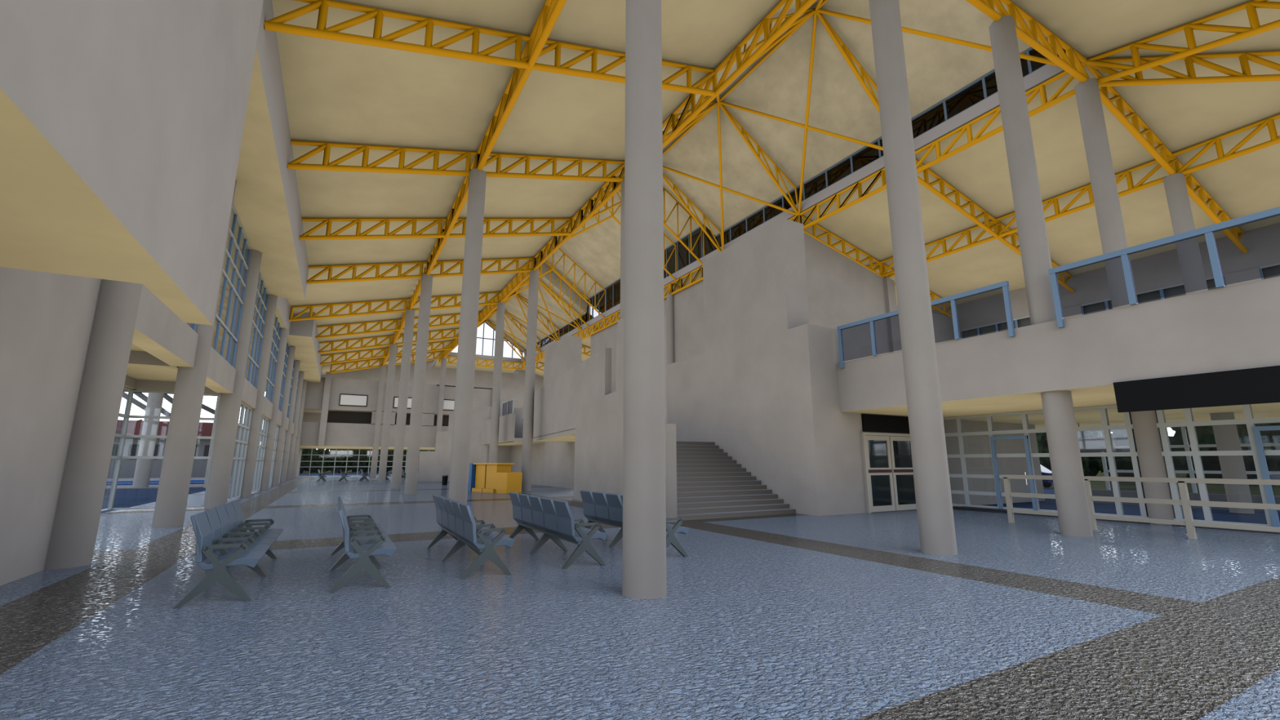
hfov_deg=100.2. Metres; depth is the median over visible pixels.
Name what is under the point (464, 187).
roof truss
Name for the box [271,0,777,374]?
ceiling
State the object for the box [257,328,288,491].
column
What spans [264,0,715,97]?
roof truss
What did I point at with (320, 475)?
bench
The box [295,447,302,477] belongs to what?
wall
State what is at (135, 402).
beam
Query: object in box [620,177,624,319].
column
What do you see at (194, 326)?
window
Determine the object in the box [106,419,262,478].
house
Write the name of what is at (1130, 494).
trim
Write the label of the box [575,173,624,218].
rafter
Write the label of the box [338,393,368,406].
wall screen
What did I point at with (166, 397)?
beam
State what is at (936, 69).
ceiling
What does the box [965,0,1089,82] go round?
roof truss
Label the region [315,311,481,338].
roof truss
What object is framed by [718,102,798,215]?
rafter
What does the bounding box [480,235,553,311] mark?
window
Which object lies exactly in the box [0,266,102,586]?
wall
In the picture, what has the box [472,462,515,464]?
countertop
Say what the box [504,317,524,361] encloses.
bar
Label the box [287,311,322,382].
trim
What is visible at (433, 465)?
wall
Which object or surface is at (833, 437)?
wall
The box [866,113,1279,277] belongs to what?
roof truss
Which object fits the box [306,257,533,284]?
roof truss
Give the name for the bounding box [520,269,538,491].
column
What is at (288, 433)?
column
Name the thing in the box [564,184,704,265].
truss
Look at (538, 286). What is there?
bar
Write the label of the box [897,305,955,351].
wall
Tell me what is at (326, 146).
roof truss
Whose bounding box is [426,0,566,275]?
roof truss
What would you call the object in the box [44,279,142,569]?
column
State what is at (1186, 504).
guard rail
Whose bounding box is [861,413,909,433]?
sign panel
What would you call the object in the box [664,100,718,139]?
rafter
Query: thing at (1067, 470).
column
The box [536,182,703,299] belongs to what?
ceiling
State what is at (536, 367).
roof truss
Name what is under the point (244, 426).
window
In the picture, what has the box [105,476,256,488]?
floor
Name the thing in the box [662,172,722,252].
rafter
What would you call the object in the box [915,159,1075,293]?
roof truss
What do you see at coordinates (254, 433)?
column
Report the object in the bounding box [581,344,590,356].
roof truss
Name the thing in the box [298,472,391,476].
floor
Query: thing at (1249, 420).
window
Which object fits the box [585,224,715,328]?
window
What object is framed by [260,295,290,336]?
trim
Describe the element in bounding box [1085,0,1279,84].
roof truss
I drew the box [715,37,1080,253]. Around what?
window
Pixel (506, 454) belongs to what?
wall
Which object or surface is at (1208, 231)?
balcony railing
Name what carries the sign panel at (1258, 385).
hanging from the balcony wall at (1237, 326)
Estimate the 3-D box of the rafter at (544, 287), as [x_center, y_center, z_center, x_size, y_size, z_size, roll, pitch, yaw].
[-7.732,-5.372,50.860,5.094,4.839,0.129,6,-12,-29]
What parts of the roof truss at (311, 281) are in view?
post, post, post, post, post, post, post, post, post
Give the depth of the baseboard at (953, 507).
17.84 m
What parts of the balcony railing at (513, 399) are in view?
post, handrail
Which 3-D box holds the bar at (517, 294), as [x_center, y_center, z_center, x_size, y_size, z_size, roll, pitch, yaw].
[-9.221,-4.858,53.472,7.954,4.830,0.129,-4,-12,21]
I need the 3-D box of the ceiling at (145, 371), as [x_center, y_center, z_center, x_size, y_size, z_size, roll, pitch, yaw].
[-14.843,-0.420,13.158,5.600,0.820,12.900,6,-12,-29]
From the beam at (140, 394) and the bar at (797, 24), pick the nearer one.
the bar at (797, 24)
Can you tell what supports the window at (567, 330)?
attached to the ceiling at (1182, 116)
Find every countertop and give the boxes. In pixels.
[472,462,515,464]
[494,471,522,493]
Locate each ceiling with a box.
[124,343,221,394]
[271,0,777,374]
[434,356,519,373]
[485,272,586,351]
[517,0,1279,377]
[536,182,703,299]
[615,0,1047,235]
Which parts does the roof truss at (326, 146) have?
post, post, post, post, post, post, post, post, post, post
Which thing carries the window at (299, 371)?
in the wall at (158, 331)
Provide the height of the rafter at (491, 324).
4.839 m
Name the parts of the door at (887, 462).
pane, pane, pane, pane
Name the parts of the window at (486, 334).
sill, frame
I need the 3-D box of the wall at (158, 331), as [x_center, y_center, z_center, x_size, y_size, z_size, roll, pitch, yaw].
[-20.153,2.471,28.419,0.470,0.890,44.200,6,-12,-29]
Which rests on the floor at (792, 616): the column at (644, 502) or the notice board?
the column at (644, 502)
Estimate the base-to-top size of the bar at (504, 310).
4.830 m
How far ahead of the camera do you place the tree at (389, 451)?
86.35 m
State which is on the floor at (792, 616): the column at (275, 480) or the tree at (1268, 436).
the column at (275, 480)
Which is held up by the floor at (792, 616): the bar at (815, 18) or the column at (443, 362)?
the column at (443, 362)
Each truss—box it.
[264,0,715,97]
[287,139,624,182]
[288,291,501,321]
[299,217,571,239]
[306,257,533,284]
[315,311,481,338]
[317,328,459,353]
[320,340,453,364]
[329,351,444,373]
[381,66,519,365]
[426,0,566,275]
[438,93,693,362]
[439,355,521,369]
[504,244,605,319]
[505,257,590,327]
[521,169,884,369]
[531,0,816,271]
[535,360,543,371]
[542,186,676,280]
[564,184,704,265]
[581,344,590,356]
[666,62,1085,294]
[801,215,952,317]
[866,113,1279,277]
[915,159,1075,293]
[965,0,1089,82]
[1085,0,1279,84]
[1085,64,1248,253]
[1086,50,1279,86]
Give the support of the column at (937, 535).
on the floor at (792, 616)
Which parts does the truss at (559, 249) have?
post, post, post, post, post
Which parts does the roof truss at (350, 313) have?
post, post, post, post, post, post, post, post, post, post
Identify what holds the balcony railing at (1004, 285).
attached to the balcony wall at (1237, 326)
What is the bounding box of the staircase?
[675,440,795,520]
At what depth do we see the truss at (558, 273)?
49.32 m
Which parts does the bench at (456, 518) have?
backrest, backrest, leg frame, backrest, backrest, leg frame, backrest, seat, seat, armrest, armrest, leg frame, seat, armrest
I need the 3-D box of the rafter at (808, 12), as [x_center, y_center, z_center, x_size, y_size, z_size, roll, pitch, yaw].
[4.616,-11.471,19.050,5.094,4.839,0.129,6,-12,-29]
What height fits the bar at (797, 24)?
4.831 m
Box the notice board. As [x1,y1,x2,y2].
[1077,422,1115,452]
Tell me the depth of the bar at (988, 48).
18.82 m
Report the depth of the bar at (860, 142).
24.09 m
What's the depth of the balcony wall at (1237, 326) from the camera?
12.13 m
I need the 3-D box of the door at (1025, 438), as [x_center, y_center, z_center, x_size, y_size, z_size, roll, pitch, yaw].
[12.137,3.671,17.430,0.131,2.354,1.130,6,-12,-29]
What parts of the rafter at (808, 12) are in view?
post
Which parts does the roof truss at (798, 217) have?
post, post, post, post, post, post, post, post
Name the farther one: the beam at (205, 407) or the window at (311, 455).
the window at (311, 455)
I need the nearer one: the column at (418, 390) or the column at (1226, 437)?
the column at (1226, 437)
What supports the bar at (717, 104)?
attached to the rafter at (730, 116)
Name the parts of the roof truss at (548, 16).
post, post, post, post, post, post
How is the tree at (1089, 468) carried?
on the ground
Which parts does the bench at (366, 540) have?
leg frame, backrest, backrest, backrest, leg frame, leg frame, armrest, armrest, armrest, armrest, armrest, armrest, seat, seat, seat, seat, seat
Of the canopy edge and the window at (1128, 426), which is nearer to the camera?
the window at (1128, 426)
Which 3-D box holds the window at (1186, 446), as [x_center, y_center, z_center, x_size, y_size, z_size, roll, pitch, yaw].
[26.741,3.409,18.044,0.127,3.108,18.120,6,-12,-29]
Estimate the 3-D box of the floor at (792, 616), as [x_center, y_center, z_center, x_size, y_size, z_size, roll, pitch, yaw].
[-12.094,8.172,34.123,25.850,0.001,79.000,6,-12,-29]
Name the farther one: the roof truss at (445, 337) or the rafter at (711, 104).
the roof truss at (445, 337)
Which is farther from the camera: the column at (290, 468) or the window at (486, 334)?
the window at (486, 334)
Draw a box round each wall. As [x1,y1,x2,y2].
[0,0,263,325]
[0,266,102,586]
[132,284,294,434]
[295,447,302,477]
[299,357,543,449]
[417,406,489,481]
[480,405,545,445]
[486,404,537,484]
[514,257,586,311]
[533,315,677,522]
[536,217,809,515]
[590,232,901,381]
[617,317,623,339]
[798,323,1044,515]
[836,275,1279,428]
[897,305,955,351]
[931,222,1279,338]
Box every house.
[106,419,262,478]
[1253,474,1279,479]
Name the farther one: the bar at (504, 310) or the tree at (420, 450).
the tree at (420, 450)
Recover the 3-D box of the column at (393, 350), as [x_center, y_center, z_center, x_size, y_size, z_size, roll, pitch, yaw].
[-21.706,4.436,46.051,0.536,11.830,0.536,-1,-11,4]
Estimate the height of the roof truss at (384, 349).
3.693 m
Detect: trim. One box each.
[106,480,231,483]
[106,481,235,485]
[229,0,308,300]
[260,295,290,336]
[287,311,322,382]
[1091,488,1279,512]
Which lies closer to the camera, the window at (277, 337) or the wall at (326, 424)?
the window at (277, 337)
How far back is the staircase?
17.48 m
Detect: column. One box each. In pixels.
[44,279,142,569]
[132,392,164,487]
[151,179,236,528]
[203,358,226,488]
[204,248,262,509]
[236,293,277,498]
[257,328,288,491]
[271,346,295,486]
[278,360,300,484]
[285,371,304,481]
[291,380,306,479]
[369,365,386,478]
[377,343,397,482]
[391,309,414,488]
[404,274,432,494]
[435,357,446,446]
[448,168,486,503]
[488,302,505,462]
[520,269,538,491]
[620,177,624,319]
[622,0,666,599]
[666,293,674,364]
[868,0,957,555]
[988,15,1093,537]
[1074,77,1175,524]
[1163,173,1254,513]
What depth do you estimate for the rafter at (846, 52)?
21.26 m
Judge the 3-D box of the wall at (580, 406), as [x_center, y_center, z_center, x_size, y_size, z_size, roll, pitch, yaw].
[-1.370,3.388,25.236,3.570,6.050,20.564,4,-12,-21]
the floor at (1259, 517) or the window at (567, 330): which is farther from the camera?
the window at (567, 330)
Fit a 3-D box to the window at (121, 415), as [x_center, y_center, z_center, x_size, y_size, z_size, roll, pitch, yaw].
[-14.581,1.994,12.845,0.127,4.008,12.390,6,-12,-29]
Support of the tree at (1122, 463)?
on the ground
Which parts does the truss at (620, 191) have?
post, post, post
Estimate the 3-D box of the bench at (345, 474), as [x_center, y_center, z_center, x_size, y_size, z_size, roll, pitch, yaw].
[-26.091,10.166,47.183,0.757,1.002,3.292,6,-12,-29]
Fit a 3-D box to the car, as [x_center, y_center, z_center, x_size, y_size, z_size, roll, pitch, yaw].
[25.275,7.752,35.970,1.800,1.520,4.600,6,-12,-29]
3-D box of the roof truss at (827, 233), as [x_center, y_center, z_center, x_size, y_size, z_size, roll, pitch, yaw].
[13.767,-4.978,30.178,12.858,3.944,0.163,6,-12,-29]
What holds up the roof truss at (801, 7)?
on the column at (528, 414)
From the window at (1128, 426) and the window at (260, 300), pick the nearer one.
the window at (1128, 426)
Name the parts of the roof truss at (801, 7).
post, post, post, post, post, post, post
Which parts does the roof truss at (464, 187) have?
post, post, post, post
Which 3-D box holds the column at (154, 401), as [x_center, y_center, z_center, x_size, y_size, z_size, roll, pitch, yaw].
[-32.471,4.081,35.569,0.776,8.620,0.776,-1,-11,4]
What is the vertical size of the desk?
1.580 m
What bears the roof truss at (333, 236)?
attached to the roof truss at (801, 7)
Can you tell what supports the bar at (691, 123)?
attached to the rafter at (711, 104)
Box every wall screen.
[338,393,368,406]
[393,396,412,408]
[443,399,454,410]
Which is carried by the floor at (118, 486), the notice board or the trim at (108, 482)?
the trim at (108, 482)
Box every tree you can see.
[299,448,309,473]
[302,448,334,473]
[325,448,354,473]
[343,448,378,473]
[376,449,394,472]
[388,449,407,472]
[417,449,430,470]
[1035,430,1100,476]
[1085,429,1175,476]
[1169,424,1257,479]
[1238,422,1279,478]
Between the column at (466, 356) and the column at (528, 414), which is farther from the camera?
the column at (528, 414)
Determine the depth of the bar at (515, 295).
57.31 m
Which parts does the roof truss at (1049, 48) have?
post, post, post, post, post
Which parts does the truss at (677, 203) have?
post, post, post, post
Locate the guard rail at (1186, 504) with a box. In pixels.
[1003,475,1279,538]
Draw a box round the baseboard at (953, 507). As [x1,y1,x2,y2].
[952,506,1279,533]
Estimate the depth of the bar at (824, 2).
20.33 m
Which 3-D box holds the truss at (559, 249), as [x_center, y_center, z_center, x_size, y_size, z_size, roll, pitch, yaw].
[-7.432,-7.038,45.403,10.100,6.068,0.129,6,-12,-29]
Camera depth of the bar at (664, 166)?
29.05 m
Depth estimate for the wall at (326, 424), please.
58.34 m
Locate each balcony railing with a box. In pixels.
[502,398,514,415]
[836,280,1015,368]
[1048,206,1279,328]
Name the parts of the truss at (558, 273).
post, post, post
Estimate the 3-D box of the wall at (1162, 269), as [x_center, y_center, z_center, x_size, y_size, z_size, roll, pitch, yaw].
[19.113,0.322,33.542,0.650,8.800,51.000,6,-12,-29]
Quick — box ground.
[256,470,1279,496]
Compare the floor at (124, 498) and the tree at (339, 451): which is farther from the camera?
the tree at (339, 451)
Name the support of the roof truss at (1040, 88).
attached to the wall at (841, 291)
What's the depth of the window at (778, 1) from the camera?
16.86 m
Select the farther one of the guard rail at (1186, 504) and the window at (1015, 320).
the window at (1015, 320)
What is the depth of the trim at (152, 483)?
38.80 m
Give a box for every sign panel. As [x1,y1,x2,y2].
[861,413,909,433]
[1113,365,1279,412]
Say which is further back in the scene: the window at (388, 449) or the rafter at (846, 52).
the window at (388, 449)
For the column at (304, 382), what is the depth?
52.79 m
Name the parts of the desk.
panel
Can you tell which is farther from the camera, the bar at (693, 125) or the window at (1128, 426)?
the bar at (693, 125)
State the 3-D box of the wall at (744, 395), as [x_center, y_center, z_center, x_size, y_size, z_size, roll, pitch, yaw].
[-0.742,2.077,29.208,1.050,10.120,26.500,6,-12,-29]
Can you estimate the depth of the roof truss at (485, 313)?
32.22 m
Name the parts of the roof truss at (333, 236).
post, post, post, post, post, post, post, post, post, post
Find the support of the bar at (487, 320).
attached to the rafter at (491, 324)
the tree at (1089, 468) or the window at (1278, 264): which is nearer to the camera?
the window at (1278, 264)
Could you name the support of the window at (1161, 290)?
in the wall at (1162, 269)
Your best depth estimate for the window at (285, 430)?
41.56 m
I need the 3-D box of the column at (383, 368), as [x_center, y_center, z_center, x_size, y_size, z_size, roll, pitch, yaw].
[-27.652,6.442,56.513,0.536,11.830,0.536,-1,-11,4]
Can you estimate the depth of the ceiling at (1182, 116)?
20.41 m
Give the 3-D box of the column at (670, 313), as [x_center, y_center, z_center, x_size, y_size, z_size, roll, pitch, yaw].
[2.150,-0.451,37.108,0.536,8.460,0.536,-1,-11,4]
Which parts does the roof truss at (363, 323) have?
post, post, post, post, post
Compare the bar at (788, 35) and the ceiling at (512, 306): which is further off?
the ceiling at (512, 306)
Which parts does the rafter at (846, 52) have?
post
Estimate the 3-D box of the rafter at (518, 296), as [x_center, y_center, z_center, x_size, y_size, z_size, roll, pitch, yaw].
[-10.706,-4.369,56.091,5.094,4.839,0.129,6,-12,-29]
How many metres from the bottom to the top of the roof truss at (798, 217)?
0.946 m
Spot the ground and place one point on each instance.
(1212, 488)
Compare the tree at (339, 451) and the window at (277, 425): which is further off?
the tree at (339, 451)
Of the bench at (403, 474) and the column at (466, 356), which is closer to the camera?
the column at (466, 356)
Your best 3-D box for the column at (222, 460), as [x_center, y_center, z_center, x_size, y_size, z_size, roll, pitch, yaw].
[-15.134,0.532,19.982,0.610,9.680,0.610,-1,-11,4]
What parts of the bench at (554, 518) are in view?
backrest, seat, leg frame, backrest, seat, backrest, seat, leg frame, backrest, backrest, seat, armrest, seat, leg frame, armrest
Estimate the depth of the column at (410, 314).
35.26 m
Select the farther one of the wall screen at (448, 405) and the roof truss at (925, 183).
the wall screen at (448, 405)
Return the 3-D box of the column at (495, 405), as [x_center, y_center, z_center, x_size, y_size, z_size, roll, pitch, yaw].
[-10.340,2.276,38.582,0.536,13.260,0.536,-1,-11,4]
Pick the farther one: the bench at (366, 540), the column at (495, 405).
the column at (495, 405)
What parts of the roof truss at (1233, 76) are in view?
post, post, post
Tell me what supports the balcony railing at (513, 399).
on the wall at (507, 422)
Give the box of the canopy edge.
[123,389,213,395]
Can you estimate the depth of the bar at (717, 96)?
24.04 m
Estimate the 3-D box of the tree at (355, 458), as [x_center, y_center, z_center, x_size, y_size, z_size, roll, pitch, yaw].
[-44.180,15.788,85.000,5.077,4.413,4.853,6,-12,-29]
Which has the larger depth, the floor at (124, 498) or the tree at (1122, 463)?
the tree at (1122, 463)
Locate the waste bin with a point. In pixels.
(445, 477)
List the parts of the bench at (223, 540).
backrest, leg frame, backrest, backrest, armrest, backrest, seat, armrest, backrest, armrest, seat, leg frame, armrest, seat, armrest, seat, armrest, seat, leg frame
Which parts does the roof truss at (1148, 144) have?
post, post, post, post, post, post, post, post, post, post, post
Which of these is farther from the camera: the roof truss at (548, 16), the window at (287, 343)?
the window at (287, 343)
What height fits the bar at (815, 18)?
4.831 m
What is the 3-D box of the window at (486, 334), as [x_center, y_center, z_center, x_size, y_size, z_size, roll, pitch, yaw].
[-19.520,-2.487,66.579,10.100,4.840,0.180,6,-12,-29]
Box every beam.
[122,391,146,410]
[133,391,170,416]
[163,393,173,404]
[201,404,215,414]
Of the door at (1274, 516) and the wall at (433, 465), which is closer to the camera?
the door at (1274, 516)
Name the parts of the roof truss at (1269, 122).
post, post, post, post, post, post, post, post, post, post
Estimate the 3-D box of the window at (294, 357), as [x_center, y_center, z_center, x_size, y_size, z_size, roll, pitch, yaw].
[-26.438,1.885,40.235,0.089,4.718,5.668,6,-12,-29]
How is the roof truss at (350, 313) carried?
attached to the roof truss at (485, 313)
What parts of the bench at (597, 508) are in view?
backrest, seat, leg frame, backrest, seat, backrest, leg frame, seat, armrest, leg frame, seat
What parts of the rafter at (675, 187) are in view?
post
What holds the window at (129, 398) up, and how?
in the wall at (158, 331)
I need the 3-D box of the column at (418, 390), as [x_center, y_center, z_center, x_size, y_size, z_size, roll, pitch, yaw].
[-11.859,1.115,28.729,0.536,11.830,0.536,-1,-11,4]
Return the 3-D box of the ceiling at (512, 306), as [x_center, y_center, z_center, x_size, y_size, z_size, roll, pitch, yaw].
[-14.524,-4.915,57.932,10.500,3.769,20.700,6,-12,-29]
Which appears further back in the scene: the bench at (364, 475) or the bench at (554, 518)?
the bench at (364, 475)
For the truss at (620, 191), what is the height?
6.068 m
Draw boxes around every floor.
[0,475,1279,719]
[101,487,205,513]
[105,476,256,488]
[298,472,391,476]
[960,488,1279,524]
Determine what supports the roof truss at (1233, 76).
attached to the column at (1148, 443)
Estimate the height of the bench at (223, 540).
1.002 m
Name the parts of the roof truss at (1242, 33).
post, post, post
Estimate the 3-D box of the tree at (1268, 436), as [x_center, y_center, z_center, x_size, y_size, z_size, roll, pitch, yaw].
[47.828,6.614,38.691,6.156,5.468,6.386,6,-12,-29]
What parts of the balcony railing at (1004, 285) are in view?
post, post, handrail, post, post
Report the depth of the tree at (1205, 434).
43.03 m
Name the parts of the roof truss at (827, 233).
post, post, post, post, post, post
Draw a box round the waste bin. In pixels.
[442,475,448,484]
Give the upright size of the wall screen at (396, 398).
1.230 m
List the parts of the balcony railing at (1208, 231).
post, post, handrail, post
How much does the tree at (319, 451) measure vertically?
4.458 m
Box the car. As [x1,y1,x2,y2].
[1040,464,1053,487]
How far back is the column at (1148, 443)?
15.65 m
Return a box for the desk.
[467,462,522,493]
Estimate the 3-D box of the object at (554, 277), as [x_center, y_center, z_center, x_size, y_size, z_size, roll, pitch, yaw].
[-9.479,-7.230,49.174,10.500,4.880,0.160,6,-12,-29]
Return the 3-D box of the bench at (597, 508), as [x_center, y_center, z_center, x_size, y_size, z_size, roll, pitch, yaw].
[-0.257,3.155,10.619,0.757,1.002,3.292,6,-12,-29]
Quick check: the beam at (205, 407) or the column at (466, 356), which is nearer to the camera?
the column at (466, 356)
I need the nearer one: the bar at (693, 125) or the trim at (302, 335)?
the bar at (693, 125)
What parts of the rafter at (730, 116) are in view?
post, post, post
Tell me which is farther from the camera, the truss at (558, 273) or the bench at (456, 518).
the truss at (558, 273)
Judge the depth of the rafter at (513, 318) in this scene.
61.28 m
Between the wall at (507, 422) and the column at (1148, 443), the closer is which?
the column at (1148, 443)
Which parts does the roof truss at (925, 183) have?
post, post, post, post, post, post, post, post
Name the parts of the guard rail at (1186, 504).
post, post, rail, rail, rail, post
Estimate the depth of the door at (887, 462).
18.05 m
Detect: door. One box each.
[860,432,916,513]
[989,435,1037,511]
[1252,425,1279,527]
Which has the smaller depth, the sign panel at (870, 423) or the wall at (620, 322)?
the sign panel at (870, 423)
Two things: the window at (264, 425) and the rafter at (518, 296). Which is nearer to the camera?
the window at (264, 425)
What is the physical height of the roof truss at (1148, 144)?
3.944 m
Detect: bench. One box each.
[173,498,283,608]
[315,469,327,482]
[327,496,396,593]
[338,469,349,481]
[360,469,369,481]
[385,472,391,480]
[400,469,405,480]
[426,493,515,579]
[508,492,607,568]
[579,489,688,556]
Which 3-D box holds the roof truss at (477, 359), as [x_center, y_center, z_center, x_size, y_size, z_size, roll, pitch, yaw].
[-19.409,0.337,65.867,10.060,0.946,0.163,6,-12,-29]
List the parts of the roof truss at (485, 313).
post, post, post, post, post, post, post, post, post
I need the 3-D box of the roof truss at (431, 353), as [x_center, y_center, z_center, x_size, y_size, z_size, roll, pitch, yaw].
[-27.152,0.158,58.119,11.051,3.510,0.163,6,-12,-29]
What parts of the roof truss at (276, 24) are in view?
post, post, post, post, post, post, post, post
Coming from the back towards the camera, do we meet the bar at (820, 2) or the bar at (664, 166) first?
the bar at (664, 166)
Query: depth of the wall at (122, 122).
3.91 m
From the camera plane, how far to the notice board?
21.87 m
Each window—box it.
[101,386,133,511]
[107,390,221,510]
[191,323,196,331]
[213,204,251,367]
[226,402,252,502]
[244,271,269,387]
[251,415,269,493]
[265,317,281,402]
[268,424,279,486]
[278,341,289,411]
[278,430,286,483]
[286,357,295,417]
[293,370,299,422]
[298,448,380,475]
[386,448,429,475]
[447,321,521,362]
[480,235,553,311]
[521,313,586,362]
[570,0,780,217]
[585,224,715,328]
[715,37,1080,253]
[942,405,1148,518]
[960,315,1030,338]
[1080,275,1226,315]
[1097,422,1279,493]
[1155,404,1279,526]
[1258,262,1279,279]
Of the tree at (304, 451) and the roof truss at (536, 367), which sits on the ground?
the tree at (304, 451)
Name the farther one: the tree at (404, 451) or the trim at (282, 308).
the tree at (404, 451)
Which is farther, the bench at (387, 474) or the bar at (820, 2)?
the bench at (387, 474)
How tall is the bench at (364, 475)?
1.002 m
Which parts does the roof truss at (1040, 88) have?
post, post, post, post, post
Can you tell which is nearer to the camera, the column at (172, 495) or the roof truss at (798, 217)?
the column at (172, 495)
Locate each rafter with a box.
[488,321,524,360]
[504,311,541,351]
[515,294,559,341]
[539,280,582,330]
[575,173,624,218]
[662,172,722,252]
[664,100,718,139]
[716,8,816,73]
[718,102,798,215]
[815,11,879,112]
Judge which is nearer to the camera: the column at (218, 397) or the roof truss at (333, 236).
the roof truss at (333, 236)
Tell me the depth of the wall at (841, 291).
28.83 m
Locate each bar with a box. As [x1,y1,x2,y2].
[487,320,540,353]
[504,310,556,341]
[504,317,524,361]
[515,294,541,352]
[516,293,582,331]
[537,286,559,340]
[573,104,716,219]
[662,12,815,132]
[662,106,715,155]
[662,165,797,215]
[716,74,719,102]
[716,103,724,249]
[719,13,813,101]
[719,101,883,151]
[798,13,817,214]
[814,0,822,11]
[817,8,1058,66]
[818,0,828,8]

